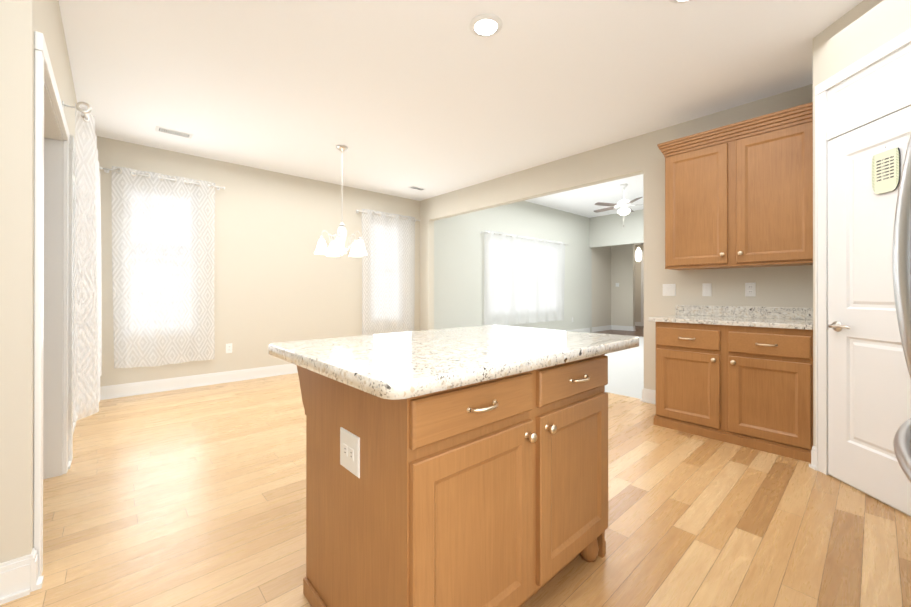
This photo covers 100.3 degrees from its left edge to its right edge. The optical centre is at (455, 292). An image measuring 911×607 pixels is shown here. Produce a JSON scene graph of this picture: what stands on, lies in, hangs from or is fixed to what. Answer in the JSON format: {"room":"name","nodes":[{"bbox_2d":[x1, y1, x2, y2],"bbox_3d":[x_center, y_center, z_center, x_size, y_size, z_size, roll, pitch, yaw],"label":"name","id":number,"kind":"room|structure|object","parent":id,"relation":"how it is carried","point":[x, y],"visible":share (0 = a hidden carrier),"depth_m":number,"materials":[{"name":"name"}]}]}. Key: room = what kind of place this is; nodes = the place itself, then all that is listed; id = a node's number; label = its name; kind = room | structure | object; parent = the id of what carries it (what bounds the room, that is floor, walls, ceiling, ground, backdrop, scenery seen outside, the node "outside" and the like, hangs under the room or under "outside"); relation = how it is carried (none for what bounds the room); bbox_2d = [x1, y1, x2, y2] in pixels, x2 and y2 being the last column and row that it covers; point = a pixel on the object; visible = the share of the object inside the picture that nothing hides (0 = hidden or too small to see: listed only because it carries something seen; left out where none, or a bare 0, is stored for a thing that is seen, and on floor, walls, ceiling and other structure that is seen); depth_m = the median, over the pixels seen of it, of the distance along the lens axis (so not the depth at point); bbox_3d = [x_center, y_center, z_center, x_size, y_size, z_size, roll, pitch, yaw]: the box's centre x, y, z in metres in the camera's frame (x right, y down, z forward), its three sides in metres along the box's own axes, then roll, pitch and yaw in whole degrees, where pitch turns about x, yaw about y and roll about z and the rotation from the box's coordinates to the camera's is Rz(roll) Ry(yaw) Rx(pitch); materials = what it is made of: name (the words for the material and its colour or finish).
{"room":"kitchen","nodes":[
{"label":"kitchen","id":0,"kind":"room"},
{"bbox_2d":[0,0,76,562],"bbox_3d":[-2.738,-0.253,2.609,0.120,2.740,3.300,0,0,-42],"label":"wall","id":1,"kind":"structure","parent":0,"point":[21,21],"depth_m":1.40,"materials":[{"name":"beige paint"}]},
{"bbox_2d":[33,31,69,576],"bbox_3d":[-2.080,0.055,1.883,0.164,2.120,1.248,0,0,-42],"label":"trim","id":2,"kind":"structure","parent":1,"relation":"attached to","point":[51,183],"depth_m":2.28,"materials":[{"name":"white wood"}]},
{"bbox_2d":[68,136,76,462],"bbox_3d":[-3.131,0.048,3.076,0.144,2.140,1.708,0,0,-42],"label":"window","id":3,"kind":"structure","parent":1,"relation":"in","point":[71,249],"depth_m":2.49,"materials":[{"name":"white"}]},
{"bbox_2d":[62,101,101,422],"bbox_3d":[-2.988,-0.174,3.093,0.160,1.986,2.133,0,0,-42],"label":"curtain","id":4,"kind":"object","parent":1,"relation":"attached to","point":[87,353],"visible":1,"depth_m":2.46,"materials":[{"name":"white fabric"}]},
{"bbox_2d":[97,136,610,386],"bbox_3d":[0.385,-0.488,7.737,11.630,3.230,0.120,0,0,-42],"label":"wall","id":5,"kind":"structure","parent":0,"point":[276,279],"depth_m":5.33,"materials":[{"name":"beige paint"}]},
{"bbox_2d":[99,166,224,367],"bbox_3d":[-3.256,-0.252,4.293,1.136,2.136,0.108,0,0,-42],"label":"curtain","id":6,"kind":"object","parent":5,"relation":"attached to","point":[163,240],"visible":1,"depth_m":4.24,"materials":[{"name":"white fabric"}]},
{"bbox_2d":[226,343,231,352],"bbox_3d":[-2.825,0.701,4.747,0.072,0.118,0.008,0,0,-42],"label":"outlet","id":7,"kind":"object","parent":5,"relation":"attached to","point":[228,348],"visible":1,"depth_m":4.75,"materials":[{"name":"white plastic"}]},
{"bbox_2d":[356,209,419,334],"bbox_3d":[-1.088,-0.233,6.256,1.226,2.126,0.101,0,0,-42],"label":"curtain","id":8,"kind":"object","parent":5,"relation":"attached to","point":[388,282],"visible":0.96,"depth_m":6.21,"materials":[{"name":"white fabric"}]},
{"bbox_2d":[0,322,816,604],"bbox_3d":[1.887,1.056,5.721,15.900,0.135,6.920,0,0,-42],"label":"baseboard","id":9,"kind":"structure","parent":5,"relation":"attached to","point":[19,578],"depth_m":4.08,"materials":[{"name":"white wood"}]},
{"bbox_2d":[481,230,567,324],"bbox_3d":[1.708,-0.277,8.770,3.206,1.986,0.119,0,0,-42],"label":"curtain","id":10,"kind":"object","parent":5,"relation":"attached to","point":[524,277],"visible":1,"depth_m":8.56,"materials":[{"name":"white fabric"}]},
{"bbox_2d":[0,373,910,606],"bbox_3d":[-1.036,1.146,2.102,6.950,0.060,6.570,0,0,-42],"label":"floor","id":11,"kind":"structure","parent":0,"point":[192,497],"depth_m":1.86,"materials":[{"name":"beige wood"}]},
{"bbox_2d":[287,349,624,606],"bbox_3d":[0.065,0.677,1.591,1.182,0.875,0.847,0,0,-42],"label":"kitchen island","id":12,"kind":"object","parent":11,"relation":"on","point":[459,467],"depth_m":1.15,"materials":[{"name":"brown wood"}]},
{"bbox_2d":[268,325,638,404],"bbox_3d":[0.046,0.220,1.596,1.316,0.038,0.904,0,0,-42],"label":"island countertop","id":13,"kind":"structure","parent":12,"relation":"on","point":[390,367],"depth_m":1.24,"materials":[{"name":"white stone"}]},
{"bbox_2d":[649,305,812,462],"bbox_3d":[2.217,0.620,3.061,0.694,0.995,1.020,0,0,-42],"label":"base cabinet","id":14,"kind":"object","parent":11,"relation":"on","point":[740,375],"visible":0.98,"depth_m":2.80,"materials":[{"name":"brown wood"}]},
{"bbox_2d":[892,135,910,482],"bbox_3d":[1.408,0.223,0.667,0.910,1.780,0.840,0,0,-42],"label":"refrigerator","id":15,"kind":"object","parent":11,"relation":"on","point":[901,258],"visible":1,"depth_m":0.93,"materials":[{"name":"silver metal"}]},
{"bbox_2d":[58,0,862,200],"bbox_3d":[-1.062,-1.675,2.085,6.880,0.100,6.570,0,0,-42],"label":"ceiling","id":16,"kind":"structure","parent":0,"point":[432,98],"depth_m":2.85,"materials":[{"name":"white paint"}]},
{"bbox_2d":[155,126,192,138],"bbox_3d":[-2.852,-1.617,3.857,0.300,0.007,0.130,0,0,-42],"label":"ceiling vent","id":17,"kind":"object","parent":16,"relation":"in","point":[172,132],"visible":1,"depth_m":3.85,"materials":[{"name":"white"}]},
{"bbox_2d":[314,145,367,256],"bbox_3d":[-1.282,-1.015,4.261,0.569,1.207,0.553,0,0,-42],"label":"dining chandelier","id":18,"kind":"object","parent":16,"relation":"hanging from","point":[336,246],"visible":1,"depth_m":4.20,"materials":[{"name":"silver metal"}]},
{"bbox_2d":[408,186,424,190],"bbox_3d":[-0.596,-1.612,5.909,0.260,0.007,0.110,0,0,-42],"label":"ceiling vent","id":19,"kind":"object","parent":16,"relation":"in","point":[416,188],"visible":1,"depth_m":5.90,"materials":[{"name":"white"}]},
{"bbox_2d":[469,14,501,36],"bbox_3d":[0.185,-1.615,2.315,0.200,0.015,0.200,0,0,-42],"label":"recessed light","id":20,"kind":"object","parent":16,"relation":"in","point":[485,25],"visible":1,"depth_m":2.31,"materials":[{"name":"white plastic"}]},
{"bbox_2d":[669,0,690,3],"bbox_3d":[1.247,-1.616,2.035,0.200,0.015,0.200,0,0,-42],"label":"recessed light","id":21,"kind":"object","parent":16,"relation":"in","point":[678,1],"visible":1,"depth_m":2.12,"materials":[{"name":"white plastic"}]},
{"bbox_2d":[525,174,642,217],"bbox_3d":[3.096,-2.154,7.224,5.940,0.100,4.520,0,0,-42],"label":"ceiling","id":22,"kind":"structure","parent":0,"point":[581,201],"depth_m":8.53,"materials":[{"name":"white paint"}]},
{"bbox_2d":[594,184,641,226],"bbox_3d":[3.290,-1.690,7.485,1.262,0.824,1.246,0,0,-42],"label":"room ceiling fan","id":23,"kind":"object","parent":22,"relation":"hanging from","point":[623,204],"visible":0.98,"depth_m":7.38,"materials":[{"name":"white plastic"}]},
{"bbox_2d":[420,84,812,389],"bbox_3d":[1.535,-0.494,4.429,0.120,3.230,6.330,0,0,-42],"label":"wall","id":24,"kind":"structure","parent":0,"point":[784,286],"depth_m":3.84,"materials":[{"name":"beige paint"}]},
{"bbox_2d":[663,284,675,295],"bbox_3d":[2.086,-0.021,3.720,0.011,0.118,0.118,0,0,-42],"label":"switch plate","id":25,"kind":"object","parent":24,"relation":"attached to","point":[669,289],"visible":1,"depth_m":3.71,"materials":[{"name":"white plastic"}]},
{"bbox_2d":[702,283,711,295],"bbox_3d":[2.301,-0.021,3.482,0.011,0.118,0.072,0,0,-42],"label":"switch plate","id":26,"kind":"object","parent":24,"relation":"attached to","point":[706,289],"visible":1,"depth_m":3.48,"materials":[{"name":"white plastic"}]},
{"bbox_2d":[657,102,812,269],"bbox_3d":[2.321,-0.776,3.181,0.383,1.132,1.053,0,0,-42],"label":"upper cabinet","id":27,"kind":"object","parent":24,"relation":"attached to","point":[738,194],"visible":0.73,"depth_m":3.00,"materials":[{"name":"brown wood"}]},
{"bbox_2d":[745,283,755,296],"bbox_3d":[2.516,-0.022,3.246,0.008,0.118,0.072,0,0,-42],"label":"outlet","id":28,"kind":"object","parent":24,"relation":"attached to","point":[750,289],"visible":1,"depth_m":3.24,"materials":[{"name":"white plastic"}]},
{"bbox_2d":[589,209,643,331],"bbox_3d":[5.255,-0.485,9.171,0.120,3.230,4.280,0,0,-42],"label":"wall","id":29,"kind":"structure","parent":0,"point":[607,230],"depth_m":10.23,"materials":[{"name":"white paint"}]},
{"bbox_2d":[590,332,643,398],"bbox_3d":[3.033,1.156,7.160,5.870,0.060,4.520,0,0,-42],"label":"floor","id":30,"kind":"structure","parent":0,"point":[625,372],"depth_m":5.38,"materials":[{"name":"white"}]},
{"bbox_2d":[591,326,643,336],"bbox_3d":[5.659,1.165,11.130,3.350,0.060,4.250,0,0,-42],"label":"floor","id":31,"kind":"structure","parent":0,"point":[639,331],"depth_m":10.69,"materials":[{"name":"grey"}]},
{"bbox_2d":[611,244,634,325],"bbox_3d":[4.664,-0.234,11.764,0.120,2.740,1.680,0,0,-42],"label":"wall","id":32,"kind":"structure","parent":0,"point":[623,293],"depth_m":11.31,"materials":[{"name":"beige paint"}]},
{"bbox_2d":[635,244,643,321],"bbox_3d":[6.851,-0.233,12.177,0.120,2.740,4.000,0,0,-42],"label":"wall","id":33,"kind":"structure","parent":0,"point":[638,291],"depth_m":12.84,"materials":[{"name":"beige paint"}]},
{"bbox_2d":[641,251,643,325],"bbox_3d":[6.584,-0.123,12.366,0.022,2.520,1.070,0,0,-42],"label":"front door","id":34,"kind":"structure","parent":33,"relation":"in","point":[642,289],"depth_m":12.72,"materials":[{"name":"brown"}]},
{"bbox_2d":[813,0,910,516],"bbox_3d":[2.310,-0.255,1.901,0.100,2.740,1.060,0,0,3],"label":"wall","id":35,"kind":"structure","parent":0,"point":[862,29],"depth_m":2.18,"materials":[{"name":"beige paint"}]},
{"bbox_2d":[815,29,910,474],"bbox_3d":[2.252,-0.090,1.991,0.024,2.410,0.800,0,0,3],"label":"door frame","id":36,"kind":"structure","parent":35,"relation":"attached to","point":[875,85],"depth_m":2.28,"materials":[{"name":"white"}]},
{"bbox_2d":[827,106,910,515],"bbox_3d":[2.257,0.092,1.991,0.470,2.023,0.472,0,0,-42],"label":"pantry door","id":37,"kind":"structure","parent":35,"relation":"in","point":[869,396],"depth_m":2.10,"materials":[{"name":"white wood"}]},
{"bbox_2d":[872,145,900,193],"bbox_3d":[2.247,-0.645,1.987,0.007,0.250,0.132,0,0,3],"label":"sign","id":38,"kind":"object","parent":37,"relation":"attached to","point":[886,168],"visible":1,"depth_m":1.98,"materials":[{"name":"beige"}]},
{"bbox_3d":[5.703,-1.655,11.176,3.230,0.100,4.250,0,0,-42],"label":"ceiling","id":39,"kind":"structure","parent":0,"visible":0},
{"bbox_2d":[635,244,641,261],"bbox_3d":[5.568,-1.264,11.572,0.200,0.679,0.200,0,0,-42],"label":"lantern pendant light","id":40,"kind":"object","parent":39,"relation":"hanging from","point":[638,255],"visible":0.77,"depth_m":11.51,"materials":[{"name":"white glass"}]}
]}

